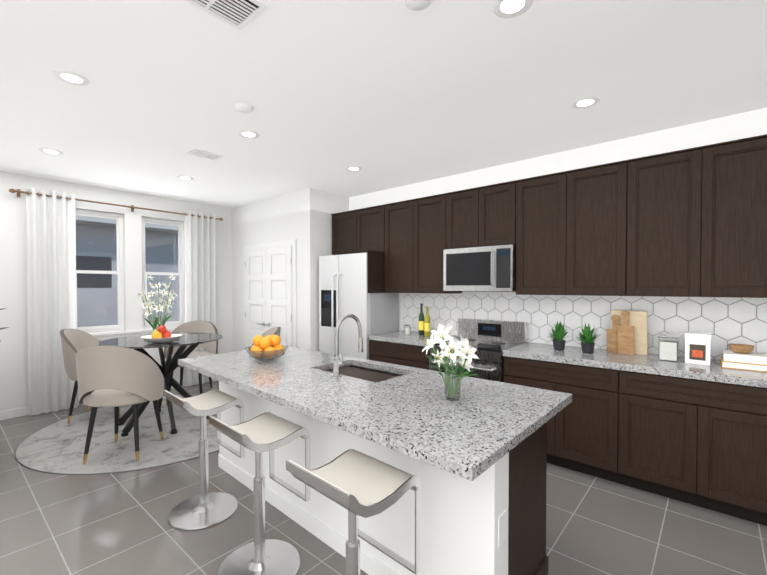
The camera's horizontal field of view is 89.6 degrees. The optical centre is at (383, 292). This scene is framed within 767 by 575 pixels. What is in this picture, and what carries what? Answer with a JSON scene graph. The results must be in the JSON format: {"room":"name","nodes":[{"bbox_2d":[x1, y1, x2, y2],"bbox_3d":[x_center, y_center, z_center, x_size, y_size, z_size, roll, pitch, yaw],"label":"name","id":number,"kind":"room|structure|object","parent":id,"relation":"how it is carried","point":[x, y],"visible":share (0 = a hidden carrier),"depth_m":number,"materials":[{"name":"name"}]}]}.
{"room":"kitchen","nodes":[
{"label":"kitchen","id":0,"kind":"room"},
{"bbox_2d":[0,171,715,410],"bbox_3d":[-0.846,0.090,0.804,9.900,2.740,7.900,1,1,41],"label":"wall","id":1,"kind":"structure","parent":0,"point":[303,217],"depth_m":5.12,"materials":[{"name":"paint"}]},
{"bbox_2d":[0,379,185,419],"bbox_3d":[-3.556,1.344,5.025,0.012,0.100,3.370,1,1,41],"label":"baseboard","id":2,"kind":"structure","parent":1,"relation":"attached to","point":[13,413],"depth_m":4.35,"materials":[{"name":"white wood"}]},
{"bbox_2d":[9,189,222,220],"bbox_3d":[-3.332,-1.134,5.155,0.127,0.090,2.420,1,1,41],"label":"curtain rod","id":3,"kind":"object","parent":1,"relation":"attached to","point":[18,191],"visible":0.92,"depth_m":4.92,"materials":[{"name":"brown metal"}]},
{"bbox_2d":[26,188,77,415],"bbox_3d":[-3.856,0.103,4.502,0.076,2.573,0.443,1,1,41],"label":"curtain","id":4,"kind":"object","parent":3,"relation":"hanging from","point":[51,261],"visible":0.92,"depth_m":4.49,"materials":[{"name":"fabric"}]},
{"bbox_2d":[184,210,216,385],"bbox_3d":[-2.740,0.083,5.798,0.076,2.573,0.463,1,1,41],"label":"curtain","id":5,"kind":"object","parent":3,"relation":"hanging from","point":[200,268],"visible":0.75,"depth_m":5.79,"materials":[{"name":"fabric"}]},
{"bbox_2d":[75,209,184,339],"bbox_3d":[-3.405,-0.228,5.246,0.150,1.645,1.440,1,1,41],"label":"window","id":6,"kind":"structure","parent":1,"relation":"in","point":[99,332],"depth_m":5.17,"materials":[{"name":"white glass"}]},
{"bbox_2d":[245,245,291,346],"bbox_3d":[-1.690,0.364,5.562,1.173,2.018,0.094,1,1,41],"label":"pantry door","id":7,"kind":"structure","parent":1,"relation":"in","point":[268,288],"depth_m":5.53,"materials":[{"name":"white wood"}]},
{"bbox_2d":[244,239,296,349],"bbox_3d":[-1.666,0.332,5.590,1.319,2.105,0.018,1,1,41],"label":"door frame","id":8,"kind":"structure","parent":1,"relation":"attached to","point":[293,242],"depth_m":5.19,"materials":[{"name":"white wood"}]},
{"bbox_2d":[403,293,766,359],"bbox_3d":[1.885,0.258,3.463,4.325,0.476,0.007,1,1,41],"label":"backsplash","id":9,"kind":"structure","parent":1,"relation":"attached to","point":[725,321],"depth_m":3.42,"materials":[{"name":"tile"}]},
{"bbox_2d":[0,380,766,574],"bbox_3d":[-0.846,1.510,0.827,9.900,0.100,7.900,1,1,41],"label":"floor","id":10,"kind":"structure","parent":0,"point":[93,524],"depth_m":2.35,"materials":[{"name":"tile"}]},
{"bbox_2d":[15,393,218,474],"bbox_3d":[-2.387,1.402,4.170,2.307,0.008,2.307,1,1,41],"label":"rug","id":11,"kind":"object","parent":10,"relation":"on","point":[58,447],"visible":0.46,"depth_m":3.58,"materials":[{"name":"grey fabric"}]},
{"bbox_2d":[60,329,119,423],"bbox_3d":[-3.221,0.895,4.357,0.654,0.993,0.653,0,1,-13],"label":"chair","id":12,"kind":"object","parent":11,"relation":"on","point":[73,341],"visible":0.48,"depth_m":4.14,"materials":[{"name":"fabric"}]},
{"bbox_2d":[76,345,163,464],"bbox_3d":[-2.284,0.911,3.386,0.653,0.993,0.654,0,1,-8],"label":"chair","id":13,"kind":"object","parent":11,"relation":"on","point":[115,377],"visible":1,"depth_m":3.17,"materials":[{"name":"fabric"}]},
{"bbox_2d":[99,332,221,436],"bbox_3d":[-2.367,0.946,4.186,1.152,0.902,1.152,1,1,41],"label":"dining table","id":14,"kind":"object","parent":11,"relation":"on","point":[170,365],"visible":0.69,"depth_m":4.09,"materials":[{"name":"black glass"}]},
{"bbox_2d":[137,275,176,330],"bbox_3d":[-2.389,0.147,4.108,0.393,0.694,0.387,1,1,41],"label":"flowers","id":15,"kind":"object","parent":14,"relation":"on","point":[155,320],"visible":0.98,"depth_m":4.07,"materials":[{"name":"white plant"}]},
{"bbox_2d":[140,325,181,342],"bbox_3d":[-2.245,0.413,3.914,0.372,0.169,0.372,1,1,41],"label":"bowl","id":16,"kind":"object","parent":14,"relation":"on","point":[161,334],"visible":1,"depth_m":3.87,"materials":[{"name":"white ceramic"}]},
{"bbox_2d":[164,320,217,405],"bbox_3d":[-2.505,0.885,5.045,0.653,0.993,0.654,0,1,-9],"label":"chair","id":17,"kind":"object","parent":11,"relation":"on","point":[211,348],"visible":0.38,"depth_m":5.22,"materials":[{"name":"fabric"}]},
{"bbox_2d":[251,327,280,346],"bbox_3d":[-1.490,0.896,4.342,0.654,0.993,0.653,0,1,-27],"label":"chair","id":18,"kind":"object","parent":11,"relation":"on","point":[274,331],"visible":0.12,"depth_m":4.55,"materials":[{"name":"fabric"}]},
{"bbox_2d":[163,389,244,529],"bbox_3d":[-1.180,1.032,2.532,0.420,0.799,0.420,1,1,44],"label":"stool","id":19,"kind":"object","parent":10,"relation":"on","point":[204,508],"visible":1,"depth_m":2.51,"materials":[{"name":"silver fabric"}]},
{"bbox_2d":[209,412,310,574],"bbox_3d":[-0.650,1.040,2.021,0.420,0.799,0.420,1,1,44],"label":"stool","id":20,"kind":"object","parent":10,"relation":"on","point":[260,434],"visible":1,"depth_m":2.01,"materials":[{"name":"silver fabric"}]},
{"bbox_2d":[286,449,420,574],"bbox_3d":[-0.119,1.048,1.510,0.420,0.799,0.420,1,1,44],"label":"stool","id":21,"kind":"object","parent":10,"relation":"on","point":[356,484],"visible":1,"depth_m":1.49,"materials":[{"name":"beige fabric"}]},
{"bbox_2d":[319,253,397,359],"bbox_3d":[-0.346,0.462,4.917,0.840,1.864,0.662,1,1,41],"label":"fridge","id":22,"kind":"object","parent":10,"relation":"on","point":[343,284],"visible":0.42,"depth_m":4.67,"materials":[{"name":"silver metal"}]},
{"bbox_2d":[218,385,547,574],"bbox_3d":[-0.275,0.997,2.538,2.442,0.868,0.663,1,1,41],"label":"kitchen island","id":23,"kind":"object","parent":10,"relation":"on","point":[494,525],"depth_m":1.82,"materials":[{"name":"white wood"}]},
{"bbox_2d":[178,345,571,484],"bbox_3d":[-0.349,0.544,2.455,2.590,0.040,1.100,1,1,41],"label":"island countertop","id":24,"kind":"structure","parent":23,"relation":"on","point":[409,416],"depth_m":1.86,"materials":[{"name":"grey stone"}]},
{"bbox_2d":[245,335,288,361],"bbox_3d":[-0.894,0.417,2.962,0.325,0.195,0.325,1,1,41],"label":"fruit bowl","id":25,"kind":"object","parent":24,"relation":"on","point":[261,349],"visible":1,"depth_m":2.89,"materials":[{"name":"clear glass"}]},
{"bbox_2d":[332,314,362,376],"bbox_3d":[-0.210,0.329,2.489,0.111,0.386,0.268,1,1,41],"label":"faucet","id":26,"kind":"object","parent":24,"relation":"on","point":[337,362],"visible":1,"depth_m":2.43,"materials":[{"name":"silver metal"}]},
{"bbox_2d":[330,361,401,380],"bbox_3d":[-0.149,0.662,2.628,0.654,0.224,0.426,1,1,41],"label":"sink","id":27,"kind":"object","parent":24,"relation":"in","point":[371,372],"depth_m":2.72,"materials":[{"name":"grey metal"}]},
{"bbox_2d":[422,322,478,400],"bbox_3d":[0.356,0.340,1.936,0.292,0.382,0.316,1,1,41],"label":"flower vase","id":28,"kind":"object","parent":24,"relation":"on","point":[461,348],"visible":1,"depth_m":1.89,"materials":[{"name":"clear glass"}]},
{"bbox_2d":[369,339,429,369],"bbox_3d":[0.357,0.969,4.384,0.850,0.868,0.618,1,1,41],"label":"base cabinet","id":29,"kind":"object","parent":10,"relation":"on","point":[393,353],"depth_m":4.14,"materials":[{"name":"brown wood"}]},
{"bbox_2d":[369,331,457,346],"bbox_3d":[0.357,0.508,4.365,0.835,0.050,0.636,1,1,41],"label":"countertop","id":30,"kind":"structure","parent":29,"relation":"on","point":[414,340],"depth_m":4.22,"materials":[{"name":"grey stone"}]},
{"bbox_2d":[404,324,410,334],"bbox_3d":[0.278,0.424,4.460,0.079,0.115,0.080,1,1,41],"label":"jar","id":31,"kind":"object","parent":30,"relation":"on","point":[407,330],"visible":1,"depth_m":4.44,"materials":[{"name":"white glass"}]},
{"bbox_2d":[418,303,422,334],"bbox_3d":[0.436,0.302,4.428,0.070,0.360,0.069,1,1,41],"label":"oil bottle","id":32,"kind":"object","parent":30,"relation":"on","point":[421,304],"depth_m":4.41,"materials":[{"name":"green glass"}]},
{"bbox_2d":[422,306,429,335],"bbox_3d":[0.492,0.318,4.340,0.070,0.330,0.069,1,1,41],"label":"wine bottle","id":33,"kind":"object","parent":30,"relation":"on","point":[423,326],"depth_m":4.32,"materials":[{"name":"yellow glass"}]},
{"bbox_2d":[429,318,527,381],"bbox_3d":[0.921,0.850,3.814,0.737,1.124,0.710,1,1,41],"label":"range","id":34,"kind":"object","parent":10,"relation":"on","point":[489,340],"visible":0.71,"depth_m":3.80,"materials":[{"name":"silver metal"}]},
{"bbox_2d":[502,355,628,485],"bbox_3d":[1.602,0.986,3.312,0.937,0.868,0.618,1,1,41],"label":"base cabinet","id":35,"kind":"object","parent":10,"relation":"on","point":[590,435],"depth_m":2.96,"materials":[{"name":"brown wood"}]},
{"bbox_2d":[629,371,766,525],"bbox_3d":[2.250,0.995,2.755,1.019,0.868,0.618,1,1,41],"label":"base cabinet","id":36,"kind":"object","parent":10,"relation":"on","point":[689,433],"depth_m":2.51,"materials":[{"name":"brown wood"}]},
{"bbox_2d":[502,343,766,386],"bbox_3d":[2.280,0.534,2.710,2.740,0.050,0.636,1,1,41],"label":"countertop","id":37,"kind":"structure","parent":36,"relation":"on","point":[648,364],"depth_m":2.82,"materials":[{"name":"grey stone"}]},
{"bbox_2d":[547,320,567,350],"bbox_3d":[1.527,0.365,3.381,0.187,0.267,0.182,1,1,41],"label":"potted plant","id":38,"kind":"object","parent":37,"relation":"on","point":[558,336],"visible":1,"depth_m":3.35,"materials":[{"name":"plant"}]},
{"bbox_2d":[576,324,599,353],"bbox_3d":[1.698,0.369,3.216,0.206,0.263,0.197,1,1,41],"label":"potted plant","id":39,"kind":"object","parent":37,"relation":"on","point":[587,338],"visible":1,"depth_m":3.19,"materials":[{"name":"plant"}]},
{"bbox_2d":[607,310,647,354],"bbox_3d":[1.992,0.322,3.170,0.280,0.362,0.147,1,1,41],"label":"cutting boards","id":40,"kind":"object","parent":37,"relation":"on","point":[627,333],"visible":1,"depth_m":3.15,"materials":[{"name":"brown wood"}]},
{"bbox_2d":[657,334,679,361],"bbox_3d":[2.145,0.411,2.905,0.130,0.190,0.130,1,1,41],"label":"glass jar","id":41,"kind":"object","parent":37,"relation":"on","point":[667,350],"visible":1,"depth_m":2.87,"materials":[{"name":"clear glass"}]},
{"bbox_2d":[684,332,711,364],"bbox_3d":[2.281,0.400,2.801,0.150,0.215,0.150,1,1,41],"label":"canister","id":42,"kind":"object","parent":37,"relation":"on","point":[697,347],"visible":1,"depth_m":2.75,"materials":[{"name":"white ceramic"}]},
{"bbox_2d":[721,344,766,371],"bbox_3d":[2.487,0.435,2.635,0.270,0.151,0.243,1,1,41],"label":"books","id":43,"kind":"object","parent":37,"relation":"on","point":[741,356],"visible":1,"depth_m":2.59,"materials":[{"name":"white paper"}]},
{"bbox_2d":[0,0,766,208],"bbox_3d":[-0.846,-1.330,0.782,9.900,0.100,7.900,1,1,41],"label":"ceiling","id":44,"kind":"structure","parent":0,"point":[386,94],"depth_m":2.44,"materials":[{"name":"paint"}]},
{"bbox_2d":[39,148,62,154],"bbox_3d":[-3.115,-1.322,3.619,0.175,0.003,0.175,0,1,-4],"label":"recessed light","id":45,"kind":"object","parent":44,"relation":"in","point":[55,152],"depth_m":3.61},
{"bbox_2d":[53,70,89,85],"bbox_3d":[-1.892,-1.302,2.342,0.175,0.003,0.175,0,1,-4],"label":"recessed light","id":46,"kind":"object","parent":44,"relation":"in","point":[64,75],"depth_m":2.33,"materials":[{"name":"white plastic"}]},
{"bbox_2d":[177,176,192,179],"bbox_3d":[-2.308,-1.336,4.495,0.175,0.003,0.175,0,1,-4],"label":"recessed light","id":47,"kind":"object","parent":44,"relation":"in","point":[183,177],"depth_m":4.47,"materials":[{"name":"white plastic"}]},
{"bbox_2d":[187,149,222,160],"bbox_3d":[-1.709,-1.322,3.703,0.170,0.009,0.270,1,1,41],"label":"ceiling vent","id":48,"kind":"object","parent":44,"relation":"in","point":[195,152],"depth_m":3.69,"materials":[{"name":"white plastic"}]},
{"bbox_2d":[184,0,267,30],"bbox_3d":[-0.729,-1.290,1.685,0.240,0.010,0.360,1,1,41],"label":"ceiling vent","id":49,"kind":"object","parent":44,"relation":"in","point":[240,15],"depth_m":1.76,"materials":[{"name":"white plastic"}]},
{"bbox_2d":[235,103,253,112],"bbox_3d":[-0.982,-1.299,2.725,0.123,0.022,0.123,1,1,35],"label":"ceiling detector","id":50,"kind":"object","parent":44,"relation":"attached to","point":[242,107],"depth_m":2.70,"materials":[{"name":"white plastic"}]},
{"bbox_2d":[237,130,259,138],"bbox_3d":[-1.120,-1.316,3.208,0.175,0.003,0.175,0,1,-4],"label":"recessed light","id":51,"kind":"object","parent":44,"relation":"in","point":[250,134],"depth_m":3.21,"materials":[{"name":"white plastic"}]},
{"bbox_2d":[346,166,361,170],"bbox_3d":[-0.317,-1.331,4.140,0.175,0.003,0.175,0,1,-4],"label":"recessed light","id":52,"kind":"object","parent":44,"relation":"in","point":[351,168],"depth_m":4.13,"materials":[{"name":"white plastic"}]},
{"bbox_2d":[404,0,431,10],"bbox_3d":[0.153,-1.283,1.698,0.123,0.022,0.123,1,1,35],"label":"ceiling detector","id":53,"kind":"object","parent":44,"relation":"attached to","point":[417,5],"depth_m":1.70,"materials":[{"name":"white plastic"}]},
{"bbox_2d":[492,0,532,17],"bbox_3d":[0.579,-1.293,1.733,0.175,0.003,0.175,0,1,-4],"label":"recessed light","id":54,"kind":"object","parent":44,"relation":"in","point":[508,7],"depth_m":1.75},
{"bbox_2d":[571,96,599,108],"bbox_3d":[1.389,-1.307,2.658,0.175,0.003,0.175,0,1,-4],"label":"recessed light","id":55,"kind":"object","parent":44,"relation":"in","point":[586,101],"depth_m":2.65,"materials":[{"name":"white plastic"}]},
{"bbox_2d":[349,108,766,210],"bbox_3d":[1.568,-1.183,3.819,5.300,0.290,0.150,1,1,41],"label":"wall","id":56,"kind":"structure","parent":0,"point":[753,123],"depth_m":3.46,"materials":[{"name":"paint"}]},
{"bbox_2d":[331,209,374,257],"bbox_3d":[-0.388,-0.780,5.178,0.530,0.562,0.348,1,1,41],"label":"upper cabinet","id":57,"kind":"object","parent":56,"relation":"attached to","point":[345,225],"depth_m":5.04,"materials":[{"name":"brown wood"}]},
{"bbox_2d":[359,205,382,257],"bbox_3d":[-0.078,-0.776,4.910,0.530,0.562,0.348,1,1,41],"label":"upper cabinet","id":58,"kind":"object","parent":56,"relation":"attached to","point":[370,218],"depth_m":4.75,"materials":[{"name":"brown wood"}]},
{"bbox_2d":[379,198,418,292],"bbox_3d":[0.283,-0.526,4.603,0.547,1.052,0.348,1,1,41],"label":"upper cabinet","id":59,"kind":"object","parent":56,"relation":"attached to","point":[399,260],"depth_m":4.46,"materials":[{"name":"brown wood"}]},
{"bbox_2d":[419,192,461,293],"bbox_3d":[0.607,-0.522,4.325,0.547,1.052,0.348,1,1,41],"label":"upper cabinet","id":60,"kind":"object","parent":56,"relation":"attached to","point":[435,210],"depth_m":4.16,"materials":[{"name":"brown wood"}]},
{"bbox_2d":[451,186,482,248],"bbox_3d":[0.931,-0.748,4.042,0.433,0.590,0.348,1,1,41],"label":"upper cabinet","id":61,"kind":"object","parent":56,"relation":"attached to","point":[467,204],"depth_m":3.90,"materials":[{"name":"brown wood"}]},
{"bbox_2d":[483,180,514,246],"bbox_3d":[1.168,-0.745,3.838,0.433,0.590,0.348,1,1,41],"label":"upper cabinet","id":62,"kind":"object","parent":56,"relation":"attached to","point":[498,199],"depth_m":3.68,"materials":[{"name":"brown wood"}]},
{"bbox_2d":[443,244,515,291],"bbox_3d":[1.016,-0.232,3.908,0.737,0.433,0.450,1,1,41],"label":"microwave","id":63,"kind":"object","parent":62,"relation":"attached to","point":[487,269],"visible":0.96,"depth_m":3.74,"materials":[{"name":"silver metal"}]},
{"bbox_2d":[515,169,574,294],"bbox_3d":[1.499,-0.510,3.557,0.562,1.052,0.348,1,1,41],"label":"upper cabinet","id":64,"kind":"object","parent":56,"relation":"attached to","point":[544,204],"depth_m":3.40,"materials":[{"name":"brown wood"}]},
{"bbox_2d":[575,158,638,295],"bbox_3d":[1.833,-0.505,3.269,0.561,1.052,0.348,1,1,41],"label":"upper cabinet","id":65,"kind":"object","parent":56,"relation":"attached to","point":[606,195],"depth_m":3.09,"materials":[{"name":"brown wood"}]},
{"bbox_2d":[639,144,714,296],"bbox_3d":[2.168,-0.501,2.981,0.570,1.052,0.348,1,1,41],"label":"upper cabinet","id":66,"kind":"object","parent":56,"relation":"attached to","point":[690,222],"depth_m":2.79,"materials":[{"name":"brown wood"}]},
{"bbox_2d":[715,134,766,297],"bbox_3d":[2.508,-0.496,2.688,0.570,1.052,0.348,1,1,41],"label":"upper cabinet","id":67,"kind":"object","parent":56,"relation":"attached to","point":[740,164],"depth_m":2.58,"materials":[{"name":"brown wood"}]}
]}

